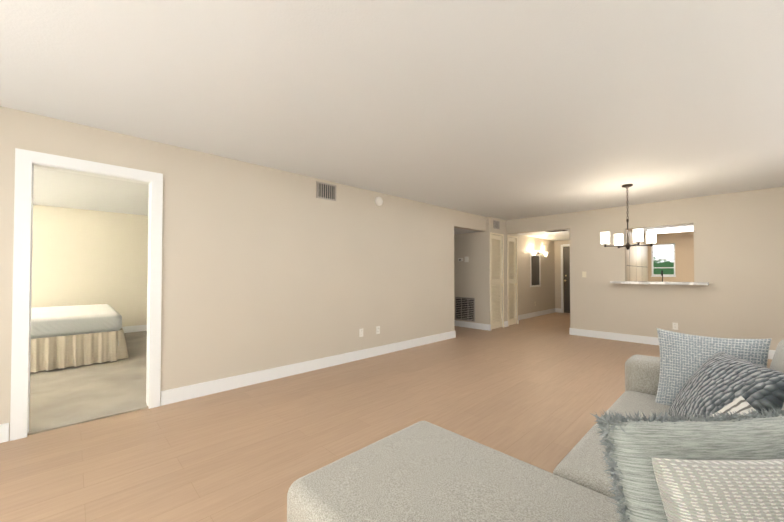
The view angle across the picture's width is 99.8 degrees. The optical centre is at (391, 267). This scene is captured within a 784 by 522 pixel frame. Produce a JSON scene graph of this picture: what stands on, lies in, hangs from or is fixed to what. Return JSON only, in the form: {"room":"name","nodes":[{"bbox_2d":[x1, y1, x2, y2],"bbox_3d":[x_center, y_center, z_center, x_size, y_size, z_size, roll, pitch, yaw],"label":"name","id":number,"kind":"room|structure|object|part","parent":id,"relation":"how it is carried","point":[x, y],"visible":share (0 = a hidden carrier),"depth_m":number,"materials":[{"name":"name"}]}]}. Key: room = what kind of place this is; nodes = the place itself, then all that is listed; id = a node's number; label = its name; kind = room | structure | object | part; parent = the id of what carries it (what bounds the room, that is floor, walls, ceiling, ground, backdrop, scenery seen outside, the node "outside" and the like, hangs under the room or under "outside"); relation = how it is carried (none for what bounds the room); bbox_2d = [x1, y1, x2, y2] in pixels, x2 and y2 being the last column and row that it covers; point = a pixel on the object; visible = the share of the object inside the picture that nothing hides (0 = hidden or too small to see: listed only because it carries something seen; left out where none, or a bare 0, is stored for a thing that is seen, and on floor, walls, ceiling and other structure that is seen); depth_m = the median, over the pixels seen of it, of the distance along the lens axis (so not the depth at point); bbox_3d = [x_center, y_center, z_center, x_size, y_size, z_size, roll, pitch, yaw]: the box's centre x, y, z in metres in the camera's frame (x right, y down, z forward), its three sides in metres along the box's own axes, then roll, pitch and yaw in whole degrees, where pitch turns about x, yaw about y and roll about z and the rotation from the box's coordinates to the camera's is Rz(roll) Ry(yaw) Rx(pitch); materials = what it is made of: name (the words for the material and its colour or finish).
{"room":"living room","nodes":[
{"label":"living room","id":0,"kind":"room"},
{"bbox_2d":[27,331,147,435],"bbox_3d":[-4.207,1.341,4.552,6.040,0.112,5.010,1,-1,-44],"label":"floor","id":1,"kind":"structure","parent":0,"point":[66,397],"depth_m":3.41,"materials":[{"name":"beige carpet"}]},
{"bbox_2d":[30,304,127,372],"bbox_3d":[-4.978,0.958,4.850,1.580,0.663,2.261,1,-1,-44],"label":"bed","id":2,"kind":"object","parent":1,"relation":"on","point":[69,336],"visible":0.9,"depth_m":4.31,"materials":[{"name":"grey fabric"}]},
{"bbox_3d":[-4.977,0.762,4.853,1.400,0.270,2.080,1,-1,-44],"label":"mattress","id":3,"kind":"part","parent":2,"relation":"part of","materials":[{"name":"white fabric"}]},
{"bbox_2d":[31,204,147,326],"bbox_3d":[-5.909,0.106,6.328,6.040,2.440,0.120,1,-1,-44],"label":"wall","id":4,"kind":"structure","parent":0,"point":[85,257],"depth_m":6.36,"materials":[{"name":"beige paint"}]},
{"bbox_2d":[122,325,146,332],"bbox_3d":[-5.863,1.248,6.261,5.800,0.130,0.015,1,-1,-44],"label":"baseboard","id":5,"kind":"structure","parent":4,"relation":"attached to","point":[138,328],"depth_m":6.80,"materials":[{"name":"white wood"}]},
{"bbox_2d":[0,106,485,439],"bbox_3d":[-0.865,0.074,4.394,7.950,2.440,0.120,1,-1,-44],"label":"wall","id":6,"kind":"structure","parent":0,"point":[264,268],"depth_m":3.72,"materials":[{"name":"beige paint"}]},
{"bbox_2d":[0,423,8,442],"bbox_3d":[-3.224,1.190,1.995,1.190,0.130,0.015,1,-1,-44],"label":"baseboard","id":7,"kind":"structure","parent":6,"relation":"attached to","point":[4,428],"depth_m":2.39,"materials":[{"name":"white"}]},
{"bbox_2d":[10,148,162,440],"bbox_3d":[-2.513,0.194,2.794,0.908,2.148,0.160,1,-1,-44],"label":"door frame","id":8,"kind":"structure","parent":6,"relation":"attached to","point":[27,162],"depth_m":2.52,"materials":[{"name":"white wood"}]},
{"bbox_2d":[161,331,455,405],"bbox_3d":[-0.465,1.234,4.670,4.655,0.130,0.015,1,-1,-44],"label":"baseboard","id":9,"kind":"structure","parent":6,"relation":"attached to","point":[174,395],"depth_m":3.87,"materials":[{"name":"white wood"}]},
{"bbox_2d":[316,181,335,200],"bbox_3d":[-0.859,-1.002,4.325,0.300,0.210,0.014,1,-1,-44],"label":"air vent","id":10,"kind":"object","parent":6,"relation":"in","point":[326,191],"visible":1,"depth_m":4.31,"materials":[{"name":"beige metal"}]},
{"bbox_2d":[359,328,362,336],"bbox_3d":[-0.436,0.924,4.706,0.070,0.114,0.008,1,-1,-44],"label":"electrical outlet","id":11,"kind":"object","parent":6,"relation":"attached to","point":[360,332],"visible":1,"depth_m":4.70,"materials":[{"name":"white plastic"}]},
{"bbox_2d":[376,326,379,333],"bbox_3d":[-0.207,0.928,4.928,0.070,0.114,0.008,1,-1,-44],"label":"electrical outlet","id":12,"kind":"object","parent":6,"relation":"attached to","point":[377,329],"visible":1,"depth_m":4.92,"materials":[{"name":"white plastic"}]},
{"bbox_2d":[375,197,382,205],"bbox_3d":[-0.189,-1.002,4.957,0.136,0.136,0.038,1,-1,-44],"label":"smoke detector","id":13,"kind":"object","parent":6,"relation":"attached to","point":[378,201],"visible":0.94,"depth_m":4.93,"materials":[{"name":"white plastic"}]},
{"bbox_2d":[0,312,771,521],"bbox_3d":[1.882,1.351,4.793,12.720,0.100,7.340,1,-1,-44],"label":"floor","id":14,"kind":"structure","parent":0,"point":[536,391],"depth_m":2.63,"materials":[{"name":"brown wood"}]},
{"bbox_2d":[287,328,783,521],"bbox_3d":[0.940,0.784,1.361,2.577,0.921,1.670,1,-1,-44],"label":"sectional sofa","id":15,"kind":"object","parent":14,"relation":"on","point":[687,428],"visible":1,"depth_m":1.12,"materials":[{"name":"fabric"}]},
{"bbox_3d":[0.946,0.847,1.353,2.577,0.725,1.650,1,-1,-44],"label":"sofa frame","id":16,"kind":"part","parent":15,"relation":"part of","materials":[{"name":"fabric"}]},
{"bbox_2d":[626,228,647,280],"bbox_3d":[5.250,0.219,7.651,3.610,2.258,0.592,1,-1,-44],"label":"tall cabinet","id":17,"kind":"object","parent":14,"relation":"on","point":[637,262],"visible":0.21,"depth_m":7.67,"materials":[{"name":"beige"}]},
{"bbox_2d":[0,0,783,219],"bbox_3d":[0.442,-1.189,5.458,13.920,0.120,10.240,1,-1,-44],"label":"ceiling","id":18,"kind":"structure","parent":0,"point":[509,109],"depth_m":2.21,"materials":[{"name":"paint"}]},
{"bbox_2d":[506,213,568,233],"bbox_3d":[3.138,-0.946,7.156,0.120,0.310,1.350,1,-1,-44],"label":"soffit beam","id":19,"kind":"structure","parent":18,"relation":"attached to","point":[543,223],"depth_m":7.07,"materials":[{"name":"beige paint"}]},
{"bbox_2d":[600,184,655,249],"bbox_3d":[3.249,-0.696,4.551,0.507,0.895,0.507,1,-1,-33],"label":"chandelier","id":20,"kind":"object","parent":18,"relation":"hanging from","point":[638,236],"visible":1,"depth_m":4.54,"materials":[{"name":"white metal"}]},
{"bbox_2d":[454,232,484,323],"bbox_3d":[1.766,0.215,7.460,0.100,2.000,0.785,1,-1,-44],"label":"wall","id":21,"kind":"structure","parent":0,"point":[469,278],"depth_m":7.38,"materials":[{"name":"beige paint"}]},
{"bbox_2d":[458,257,468,261],"bbox_3d":[1.624,-0.192,7.521,0.028,0.125,0.260,1,-1,-44],"label":"thermostat","id":22,"kind":"object","parent":21,"relation":"attached to","point":[466,259],"visible":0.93,"depth_m":7.47,"materials":[{"name":"white plastic"}]},
{"bbox_2d":[455,297,474,321],"bbox_3d":[1.649,0.930,7.486,0.017,0.530,0.520,1,-1,-44],"label":"return air vent","id":23,"kind":"object","parent":21,"relation":"attached to","point":[464,308],"visible":1,"depth_m":7.48,"materials":[{"name":"grey metal"}]},
{"bbox_2d":[484,217,516,326],"bbox_3d":[2.522,0.126,7.565,1.330,2.440,0.120,1,-1,-44],"label":"wall","id":24,"kind":"structure","parent":0,"point":[489,225],"depth_m":7.17,"materials":[{"name":"beige paint"}]},
{"bbox_2d":[493,220,499,229],"bbox_3d":[2.306,-0.949,7.281,0.260,0.180,0.014,1,-1,-44],"label":"air vent","id":25,"kind":"object","parent":24,"relation":"in","point":[496,224],"visible":1,"depth_m":7.29,"materials":[{"name":"beige metal"}]},
{"bbox_2d":[491,235,502,328],"bbox_3d":[2.306,0.304,7.289,0.508,2.052,0.055,1,-1,-44],"label":"louvered closet door","id":26,"kind":"structure","parent":24,"relation":"in","point":[496,260],"depth_m":7.32,"materials":[{"name":"beige wood"}]},
{"bbox_2d":[490,232,517,329],"bbox_3d":[2.568,0.293,7.515,1.280,2.105,0.012,1,-1,-44],"label":"door frame","id":27,"kind":"structure","parent":24,"relation":"attached to","point":[502,235],"depth_m":7.48,"materials":[{"name":"beige wood"}]},
{"bbox_2d":[508,237,516,324],"bbox_3d":[2.834,0.312,7.801,0.418,2.052,0.055,1,-1,-44],"label":"louvered closet door","id":28,"kind":"structure","parent":24,"relation":"in","point":[512,276],"depth_m":7.83,"materials":[{"name":"beige wood"}]},
{"bbox_2d":[517,234,554,314],"bbox_3d":[4.029,0.257,9.399,3.190,2.240,0.140,1,-1,-44],"label":"wall","id":29,"kind":"structure","parent":0,"point":[542,296],"depth_m":9.36,"materials":[{"name":"beige paint"}]},
{"bbox_3d":[4.074,0.076,9.363,0.680,0.920,0.020,1,-1,-44],"label":"hall mirror","id":30,"kind":"part","parent":29,"relation":"part of","materials":[{"name":"grey mirror"}]},
{"bbox_2d":[518,308,555,319],"bbox_3d":[4.034,1.310,9.290,3.070,0.130,0.040,1,-1,-44],"label":"baseboard","id":31,"kind":"structure","parent":29,"relation":"attached to","point":[529,315],"depth_m":9.31,"materials":[{"name":"white wood"}]},
{"bbox_2d":[531,251,547,257],"bbox_3d":[4.211,-0.390,9.402,0.950,0.186,0.165,1,-1,-44],"label":"sconce","id":32,"kind":"object","parent":29,"relation":"attached to","point":[534,253],"visible":1,"depth_m":9.41,"materials":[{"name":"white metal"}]},
{"bbox_2d":[454,224,692,240],"bbox_3d":[4.096,-0.942,7.395,5.670,0.310,6.500,1,-1,-44],"label":"ceiling","id":33,"kind":"structure","parent":0,"point":[558,236],"depth_m":8.44,"materials":[{"name":"paint"}]},
{"bbox_2d":[545,230,567,231],"bbox_3d":[3.934,-0.880,7.899,0.200,0.016,0.450,1,-1,-44],"label":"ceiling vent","id":34,"kind":"object","parent":33,"relation":"in","point":[556,231],"visible":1,"depth_m":7.91,"materials":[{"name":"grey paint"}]},
{"bbox_2d":[646,225,693,233],"bbox_3d":[6.523,-0.869,7.240,0.440,0.100,1.440,1,-1,-44],"label":"light","id":35,"kind":"object","parent":33,"relation":"attached to","point":[672,229],"visible":0.5,"depth_m":7.33,"materials":[{"name":"white"}]},
{"bbox_2d":[554,240,670,312],"bbox_3d":[6.801,0.146,8.746,0.120,2.440,4.940,1,-1,-44],"label":"wall","id":36,"kind":"structure","parent":0,"point":[557,248],"depth_m":10.30,"materials":[{"name":"beige paint"}]},
{"bbox_2d":[561,244,569,312],"bbox_3d":[5.592,0.325,9.890,0.020,2.120,0.990,1,-1,-44],"label":"door frame","id":37,"kind":"structure","parent":36,"relation":"attached to","point":[563,245],"depth_m":10.21,"materials":[{"name":"white wood"}]},
{"bbox_2d":[563,246,569,312],"bbox_3d":[5.598,0.359,9.902,0.135,2.040,0.852,1,-1,-44],"label":"entry door","id":38,"kind":"structure","parent":36,"relation":"in","point":[566,253],"depth_m":10.16,"materials":[{"name":"grey paint"}]},
{"bbox_2d":[651,243,675,276],"bbox_3d":[6.992,-0.193,8.505,0.090,0.850,0.490,1,-1,-44],"label":"window","id":39,"kind":"structure","parent":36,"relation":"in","point":[664,275],"depth_m":8.52,"materials":[{"name":"white"}]},
{"bbox_2d":[648,231,693,281],"bbox_3d":[7.365,0.225,8.073,0.006,2.260,2.950,1,-1,-44],"label":"wall","id":40,"kind":"structure","parent":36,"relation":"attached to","point":[684,254],"depth_m":8.24,"materials":[{"name":"beige paint"}]},
{"bbox_2d":[569,187,783,349],"bbox_3d":[4.885,0.090,5.336,0.120,2.440,3.670,1,-1,-44],"label":"wall","id":41,"kind":"structure","parent":0,"point":[739,252],"depth_m":5.24,"materials":[{"name":"beige paint"}]},
{"bbox_2d":[610,281,708,284],"bbox_3d":[4.525,0.255,5.640,0.370,0.040,1.290,1,-1,-44],"label":"sill","id":42,"kind":"structure","parent":41,"relation":"attached to","point":[662,282],"depth_m":5.47,"materials":[{"name":"white stone"}]},
{"bbox_2d":[572,328,775,358],"bbox_3d":[4.844,1.244,5.285,0.045,0.130,3.600,1,-1,-44],"label":"baseboard","id":43,"kind":"structure","parent":41,"relation":"attached to","point":[580,332],"depth_m":5.98,"materials":[{"name":"white wood"}]},
{"bbox_2d":[672,322,677,329],"bbox_3d":[4.675,0.962,5.446,0.008,0.114,0.070,1,-1,-44],"label":"outlet","id":44,"kind":"object","parent":41,"relation":"attached to","point":[675,326],"visible":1,"depth_m":5.44,"materials":[{"name":"white plastic"}]}
]}

